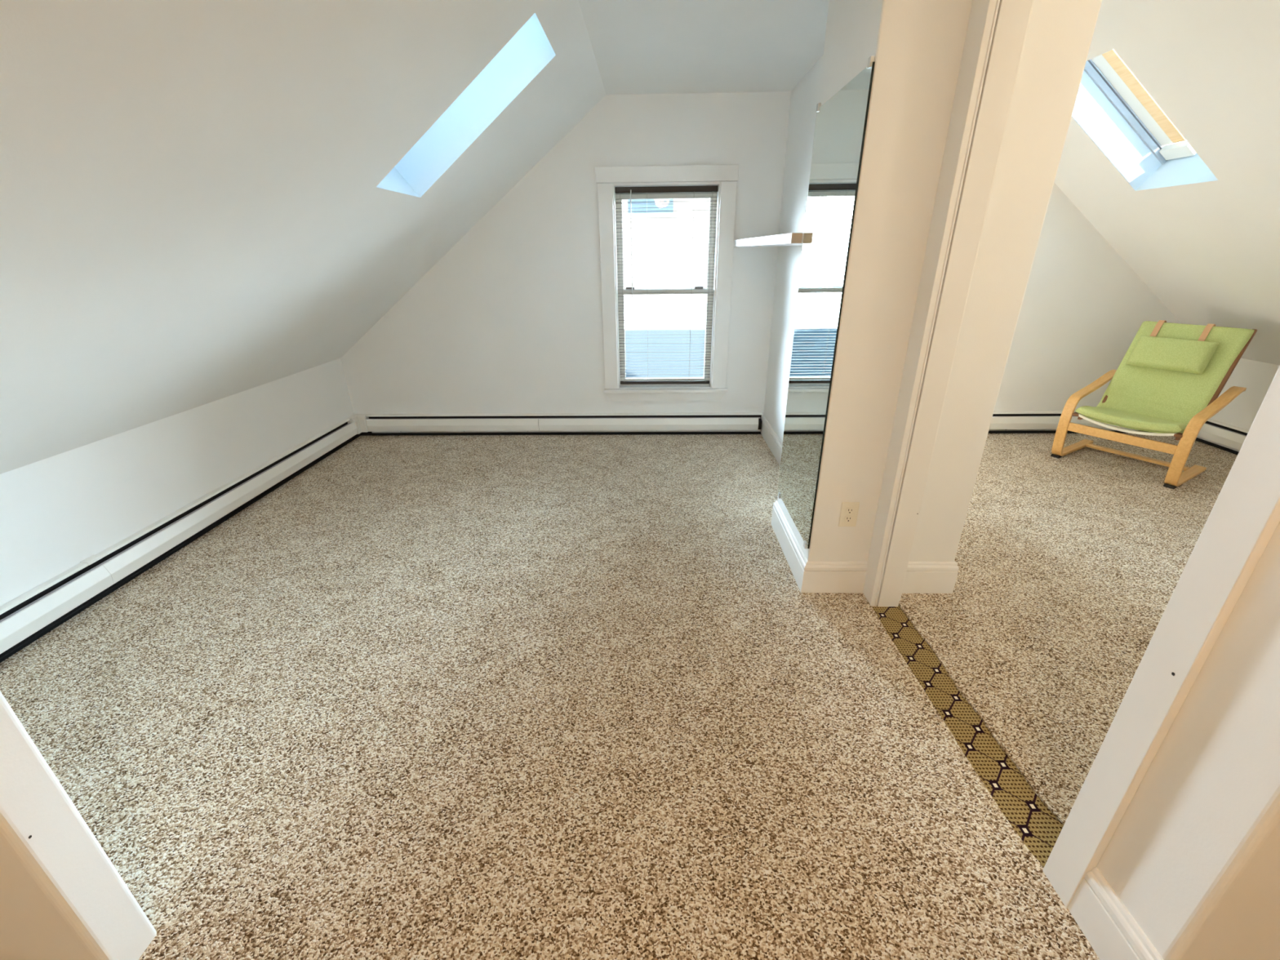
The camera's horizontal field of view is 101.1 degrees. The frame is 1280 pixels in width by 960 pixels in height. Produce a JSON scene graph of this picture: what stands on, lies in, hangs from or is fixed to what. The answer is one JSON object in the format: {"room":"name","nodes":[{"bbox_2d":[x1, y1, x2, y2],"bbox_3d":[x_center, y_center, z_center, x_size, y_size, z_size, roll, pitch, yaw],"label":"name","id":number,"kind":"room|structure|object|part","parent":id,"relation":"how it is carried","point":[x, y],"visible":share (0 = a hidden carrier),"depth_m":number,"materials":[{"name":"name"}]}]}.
{"room":"attic room","nodes":[
{"label":"attic room","id":0,"kind":"room"},
{"bbox_2d":[0,691,156,959],"bbox_3d":[-1.820,0.249,0.835,1.411,1.783,0.099,0,23,1],"label":"wall","id":1,"kind":"structure","parent":0,"point":[62,897],"depth_m":1.02,"materials":[{"name":"paint"}]},
{"bbox_2d":[0,358,353,606],"bbox_3d":[-2.565,0.454,1.668,0.120,0.764,5.988,0,23,1],"label":"wall","id":2,"kind":"structure","parent":0,"point":[60,511],"depth_m":2.64,"materials":[{"name":"paint"}]},
{"bbox_2d":[0,413,372,662],"bbox_3d":[-2.413,0.235,2.865,0.124,0.182,3.610,0,23,1],"label":"baseboard heater","id":3,"kind":"object","parent":2,"relation":"attached to","point":[32,615],"visible":0.98,"depth_m":2.60,"materials":[{"name":"white metal"}]},
{"bbox_3d":[-2.435,0.691,1.805,0.024,0.106,1.299,0,23,1],"label":"panel","id":4,"kind":"part","parent":3,"relation":"part of","materials":[{"name":"white metal"}]},
{"bbox_3d":[-2.397,0.000,3.401,0.024,0.106,2.178,0,23,1],"label":"panel","id":5,"kind":"part","parent":3,"relation":"part of","materials":[{"name":"white metal"}]},
{"bbox_2d":[0,0,605,474],"bbox_3d":[-1.486,-0.691,1.147,2.404,1.952,5.988,0,23,1],"label":"ceiling","id":6,"kind":"structure","parent":0,"point":[202,202],"depth_m":1.75,"materials":[{"name":"paint"}]},
{"bbox_2d":[577,0,828,94],"bbox_3d":[0.371,-1.500,0.752,1.371,0.200,5.988,0,23,1],"label":"ceiling","id":7,"kind":"structure","parent":0,"point":[639,46],"depth_m":2.69,"materials":[{"name":"paint"}]},
{"bbox_2d":[341,91,1180,432],"bbox_3d":[0.996,-1.757,3.998,6.891,2.892,0.200,0,23,1],"label":"wall","id":8,"kind":"structure","parent":0,"point":[509,319],"depth_m":4.05,"materials":[{"name":"paint"}]},
{"bbox_2d":[365,412,762,435],"bbox_3d":[-0.646,-0.469,4.444,3.331,0.182,0.078,0,23,1],"label":"baseboard heater","id":9,"kind":"object","parent":8,"relation":"attached to","point":[682,423],"visible":1,"depth_m":4.43,"materials":[{"name":"white metal"}]},
{"bbox_3d":[-1.581,-0.459,4.441,1.461,0.106,0.024,0,23,1],"label":"panel","id":10,"kind":"part","parent":9,"relation":"part of","materials":[{"name":"white metal"}]},
{"bbox_3d":[0.067,-0.461,4.401,1.831,0.106,0.024,0,23,1],"label":"panel","id":11,"kind":"part","parent":9,"relation":"part of","materials":[{"name":"white metal"}]},
{"bbox_2d":[595,164,738,400],"bbox_3d":[0.202,-1.464,4.106,1.012,1.684,0.250,0,23,1],"label":"window","id":12,"kind":"structure","parent":8,"relation":"in","point":[611,249],"depth_m":4.00,"materials":[{"name":"paint"}]},
{"bbox_3d":[-0.241,-1.431,4.045,0.108,1.481,0.021,0,23,1],"label":"casing","id":13,"kind":"part","parent":12,"relation":"part of","materials":[{"name":"paint"}]},
{"bbox_3d":[0.203,-1.146,4.274,0.746,0.755,0.035,0,23,1],"label":"sash","id":14,"kind":"part","parent":12,"relation":"part of","materials":[{"name":"white plastic"}]},
{"bbox_3d":[0.196,-1.817,4.027,0.746,0.737,0.035,0,23,1],"label":"sash","id":15,"kind":"part","parent":12,"relation":"part of","materials":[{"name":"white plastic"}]},
{"bbox_2d":[614,185,718,384],"bbox_3d":[0.197,-1.451,4.071,0.740,1.434,0.042,0,23,1],"label":"blind","id":16,"kind":"object","parent":12,"relation":"attached to","point":[676,189],"visible":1,"depth_m":4.00,"materials":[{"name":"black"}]},
{"bbox_3d":[-0.138,-1.447,4.088,0.002,1.378,0.029,0,23,1],"label":"ladder cord","id":17,"kind":"part","parent":16,"relation":"part of","materials":[{"name":"white fabric"}]},
{"bbox_3d":[0.057,-1.447,4.083,0.002,1.378,0.029,0,23,1],"label":"ladder cord","id":18,"kind":"part","parent":16,"relation":"part of","materials":[{"name":"white fabric"}]},
{"bbox_3d":[0.205,-0.807,4.357,0.736,0.024,0.026,0,23,1],"label":"rail","id":19,"kind":"part","parent":16,"relation":"part of","materials":[{"name":"black"}]},
{"bbox_3d":[0.190,-2.095,3.799,0.740,0.038,0.028,0,23,1],"label":"head rail","id":20,"kind":"part","parent":16,"relation":"part of","materials":[{"name":"black"}]},
{"bbox_3d":[0.397,-1.448,4.074,0.002,1.378,0.029,0,23,1],"label":"ladder cord","id":21,"kind":"part","parent":16,"relation":"part of","materials":[{"name":"white fabric"}]},
{"bbox_3d":[0.532,-1.448,4.071,0.002,1.378,0.029,0,23,1],"label":"ladder cord","id":22,"kind":"part","parent":16,"relation":"part of","materials":[{"name":"white fabric"}]},
{"bbox_3d":[0.189,-2.158,3.717,1.006,0.100,0.027,0,23,1],"label":"head casing","id":23,"kind":"part","parent":12,"relation":"part of","materials":[{"name":"paint"}]},
{"bbox_3d":[0.637,-1.432,4.024,0.114,1.481,0.021,0,23,1],"label":"casing","id":24,"kind":"part","parent":12,"relation":"part of","materials":[{"name":"paint"}]},
{"bbox_2d":[987,410,1153,433],"bbox_3d":[2.740,-0.472,4.361,3.164,0.181,0.080,0,23,1],"label":"baseboard heater","id":25,"kind":"object","parent":8,"relation":"attached to","point":[1002,422],"visible":0.09,"depth_m":4.33,"materials":[{"name":"white metal"}]},
{"bbox_3d":[2.749,-0.465,4.335,3.143,0.106,0.024,0,23,1],"label":"panel","id":26,"kind":"part","parent":25,"relation":"part of","materials":[{"name":"white metal"}]},
{"bbox_2d":[763,53,823,442],"bbox_3d":[1.066,-1.166,3.230,0.122,2.417,1.676,0,23,1],"label":"wall","id":27,"kind":"structure","parent":0,"point":[804,100],"depth_m":3.56,"materials":[{"name":"paint"}]},
{"bbox_2d":[733,232,804,246],"bbox_3d":[0.836,-1.422,3.138,0.330,0.045,1.650,0,23,1],"label":"corner shelf","id":28,"kind":"object","parent":27,"relation":"attached to","point":[791,238],"visible":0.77,"depth_m":2.76,"materials":[{"name":"white paint"}]},
{"bbox_2d":[760,415,782,466],"bbox_3d":[1.010,-0.138,3.688,0.016,0.168,1.656,0,23,1],"label":"baseboard","id":29,"kind":"structure","parent":27,"relation":"attached to","point":[771,437],"depth_m":4.04,"materials":[{"name":"paint"}]},
{"bbox_2d":[777,0,1102,561],"bbox_3d":[1.055,-0.932,2.102,0.642,2.882,0.620,0,23,1],"label":"wall","id":30,"kind":"structure","parent":0,"point":[917,46],"depth_m":1.83,"materials":[{"name":"paint"}]},
{"bbox_2d":[777,55,875,548],"bbox_3d":[0.731,-0.612,2.237,0.012,1.762,0.602,0,23,1],"label":"wall mirror","id":31,"kind":"object","parent":30,"relation":"attached to","point":[841,122],"visible":1,"depth_m":2.13,"materials":[{"name":"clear mirror"}]},
{"bbox_2d":[838,502,859,526],"bbox_3d":[0.885,0.146,2.231,0.074,0.116,0.008,0,23,1],"label":"wall outlet","id":32,"kind":"object","parent":30,"relation":"attached to","point":[849,510],"visible":1,"depth_m":2.23,"materials":[{"name":"beige plastic"}]},
{"bbox_2d":[844,515,853,521],"bbox_3d":[0.885,0.166,2.236,0.033,0.027,0.002,0,23,1],"label":"receptacle","id":33,"kind":"object","parent":32,"relation":"attached to","point":[846,518],"depth_m":2.23,"materials":[{"name":"beige plastic"}]},
{"bbox_2d":[845,507,853,513],"bbox_3d":[0.884,0.130,2.220,0.033,0.027,0.002,0,23,1],"label":"receptacle","id":34,"kind":"object","parent":32,"relation":"attached to","point":[848,510],"depth_m":2.22,"materials":[{"name":"beige plastic"}]},
{"bbox_2d":[771,500,959,593],"bbox_3d":[1.070,0.314,2.642,0.675,0.168,0.653,0,23,1],"label":"baseboard","id":35,"kind":"structure","parent":30,"relation":"attached to","point":[846,577],"depth_m":2.35,"materials":[{"name":"paint"}]},
{"bbox_2d":[1053,0,1279,364],"bbox_3d":[3.030,-0.910,0.944,3.015,2.418,5.988,0,23,1],"label":"ceiling","id":36,"kind":"structure","parent":0,"point":[1201,230],"depth_m":2.90,"materials":[{"name":"paint"}]},
{"bbox_2d":[1084,48,1196,164],"bbox_3d":[2.791,-2.118,2.800,0.877,0.706,0.637,0,23,1],"label":"window","id":37,"kind":"structure","parent":36,"relation":"attached to","point":[1109,73],"depth_m":3.00,"materials":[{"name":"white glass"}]},
{"bbox_3d":[2.733,-2.180,2.907,0.704,0.551,0.075,0,23,1],"label":"sash rail","id":38,"kind":"part","parent":37,"relation":"part of","materials":[{"name":"brown wood"}]},
{"bbox_3d":[3.118,-1.906,3.046,0.082,0.076,0.180,0,23,1],"label":"sash corner","id":39,"kind":"part","parent":37,"relation":"part of","materials":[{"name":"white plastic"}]},
{"bbox_2d":[1096,521,1279,906],"bbox_3d":[1.066,-0.330,1.297,0.100,2.416,1.336,0,23,1],"label":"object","id":40,"kind":"structure","parent":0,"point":[1248,642],"depth_m":0.95,"materials":[{"name":"paint"}]},
{"bbox_2d":[862,0,1279,908],"bbox_3d":[1.048,-0.288,1.358,0.140,2.293,1.257,0,23,1],"label":"door frame","id":41,"kind":"structure","parent":40,"relation":"attached to","point":[1244,517],"depth_m":1.49,"materials":[{"name":"paint"}]},
{"bbox_3d":[1.001,-0.517,1.890,0.021,2.293,0.102,0,23,1],"label":"casing","id":42,"kind":"part","parent":41,"relation":"part of","materials":[{"name":"paint"}]},
{"bbox_3d":[1.121,-0.513,1.902,0.018,2.254,0.077,0,23,1],"label":"casing","id":43,"kind":"part","parent":41,"relation":"part of","materials":[{"name":"paint"}]},
{"bbox_3d":[0.996,-0.055,0.821,0.019,2.293,0.083,0,23,1],"label":"casing","id":44,"kind":"part","parent":41,"relation":"part of","materials":[{"name":"paint"}]},
{"bbox_2d":[1125,649,1279,959],"bbox_3d":[2.678,-0.265,0.505,3.361,2.892,0.098,0,23,1],"label":"wall","id":45,"kind":"structure","parent":0,"point":[1211,891],"depth_m":0.93,"materials":[{"name":"paint"}]},
{"bbox_2d":[1067,866,1163,959],"bbox_3d":[1.613,0.974,1.101,1.232,0.168,0.193,0,23,1],"label":"baseboard","id":46,"kind":"structure","parent":45,"relation":"attached to","point":[1110,929],"depth_m":1.13,"materials":[{"name":"paint"}]},
{"bbox_2d":[1197,358,1279,450],"bbox_3d":[4.444,0.445,1.498,0.120,0.764,5.988,0,23,1],"label":"wall","id":47,"kind":"structure","parent":0,"point":[1257,377],"depth_m":3.86,"materials":[{"name":"paint"}]},
{"bbox_2d":[1195,418,1248,454],"bbox_3d":[4.373,0.227,2.701,0.080,0.181,3.610,0,23,1],"label":"baseboard heater","id":48,"kind":"object","parent":47,"relation":"attached to","point":[1218,434],"visible":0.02,"depth_m":3.97,"materials":[{"name":"white metal"}]},
{"bbox_3d":[4.346,0.238,2.668,0.024,0.106,3.500,0,23,1],"label":"panel","id":49,"kind":"part","parent":48,"relation":"part of","materials":[{"name":"white metal"}]},
{"bbox_3d":[0.945,0.849,1.756,7.091,0.108,6.188,0,23,1],"label":"floor","id":50,"kind":"structure","parent":0,"visible":0},
{"bbox_2d":[0,434,1099,959],"bbox_3d":[0.944,0.791,1.731,6.887,0.008,5.984,0,23,1],"label":"carpet","id":51,"kind":"object","parent":50,"relation":"on","point":[419,697],"visible":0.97,"depth_m":1.70,"materials":[{"name":"beige carpet"}]},
{"bbox_2d":[871,604,1063,867],"bbox_3d":[1.056,0.751,1.837,0.220,0.004,1.220,0,23,1],"label":"carpet strip","id":52,"kind":"object","parent":50,"relation":"on","point":[1037,827],"visible":0.43,"depth_m":1.65,"materials":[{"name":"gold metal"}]},
{"bbox_2d":[898,432,1237,824],"bbox_3d":[2.765,0.337,2.731,3.294,0.008,3.708,0,23,1],"label":"carpet","id":53,"kind":"object","parent":50,"relation":"on","point":[1070,566],"visible":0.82,"depth_m":2.38,"materials":[{"name":"beige carpet"}]},
{"bbox_2d":[1050,320,1257,488],"bbox_3d":[3.464,-0.554,3.572,0.680,0.945,0.704,-14,27,-28],"label":"armchair","id":54,"kind":"object","parent":53,"relation":"on","point":[1170,380],"visible":1,"depth_m":3.51,"materials":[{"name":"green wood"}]},
{"bbox_3d":[3.294,-0.494,3.894,0.649,0.564,0.062,-14,27,-28],"label":"frame","id":55,"kind":"part","parent":54,"relation":"part of","materials":[{"name":"brown wood"}]},
{"bbox_3d":[3.349,-0.771,3.719,0.651,0.634,0.020,-14,27,-28],"label":"seat rail","id":56,"kind":"part","parent":54,"relation":"part of","materials":[{"name":"brown wood"}]},
{"bbox_2d":[1075,320,1254,433],"bbox_3d":[3.459,-0.686,3.513,0.671,0.633,0.556,-14,27,-28],"label":"cushion","id":57,"kind":"object","parent":54,"relation":"on","point":[1169,373],"depth_m":3.52,"materials":[{"name":"green fabric"}]},
{"bbox_2d":[1124,335,1219,374],"bbox_3d":[3.571,-0.849,3.553,0.129,0.196,0.400,-14,27,-28],"label":"headrest pillow","id":58,"kind":"object","parent":54,"relation":"on","point":[1151,353],"depth_m":3.52,"materials":[{"name":"green fabric"}]},
{"bbox_3d":[3.621,-0.278,3.385,0.649,0.564,0.062,-14,27,-28],"label":"frame","id":59,"kind":"part","parent":54,"relation":"part of","materials":[{"name":"brown wood"}]},
{"bbox_3d":[3.614,-0.596,3.306,0.651,0.634,0.022,-14,27,-28],"label":"seat rail","id":60,"kind":"part","parent":54,"relation":"part of","materials":[{"name":"brown wood"}]},
{"label":"outside","id":61,"kind":"structure","parent":0,"visible":0},
{"bbox_3d":[0.190,4.869,7.554,80.000,0.100,70.000,0,23,1],"label":"ground","id":62,"kind":"structure","parent":61,"visible":0},
{"bbox_2d":[622,198,709,377],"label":"window","id":63,"kind":"structure","parent":62,"relation":"on","point":[660,254],"depth_m":14.81,"materials":[{"name":"white"}]},
{"bbox_3d":[0.279,-7.913,13.946,1.220,1.520,0.009,0,23,1],"label":"pane","id":64,"kind":"part","parent":63,"relation":"part of","materials":[{"name":"blue"}]}
]}

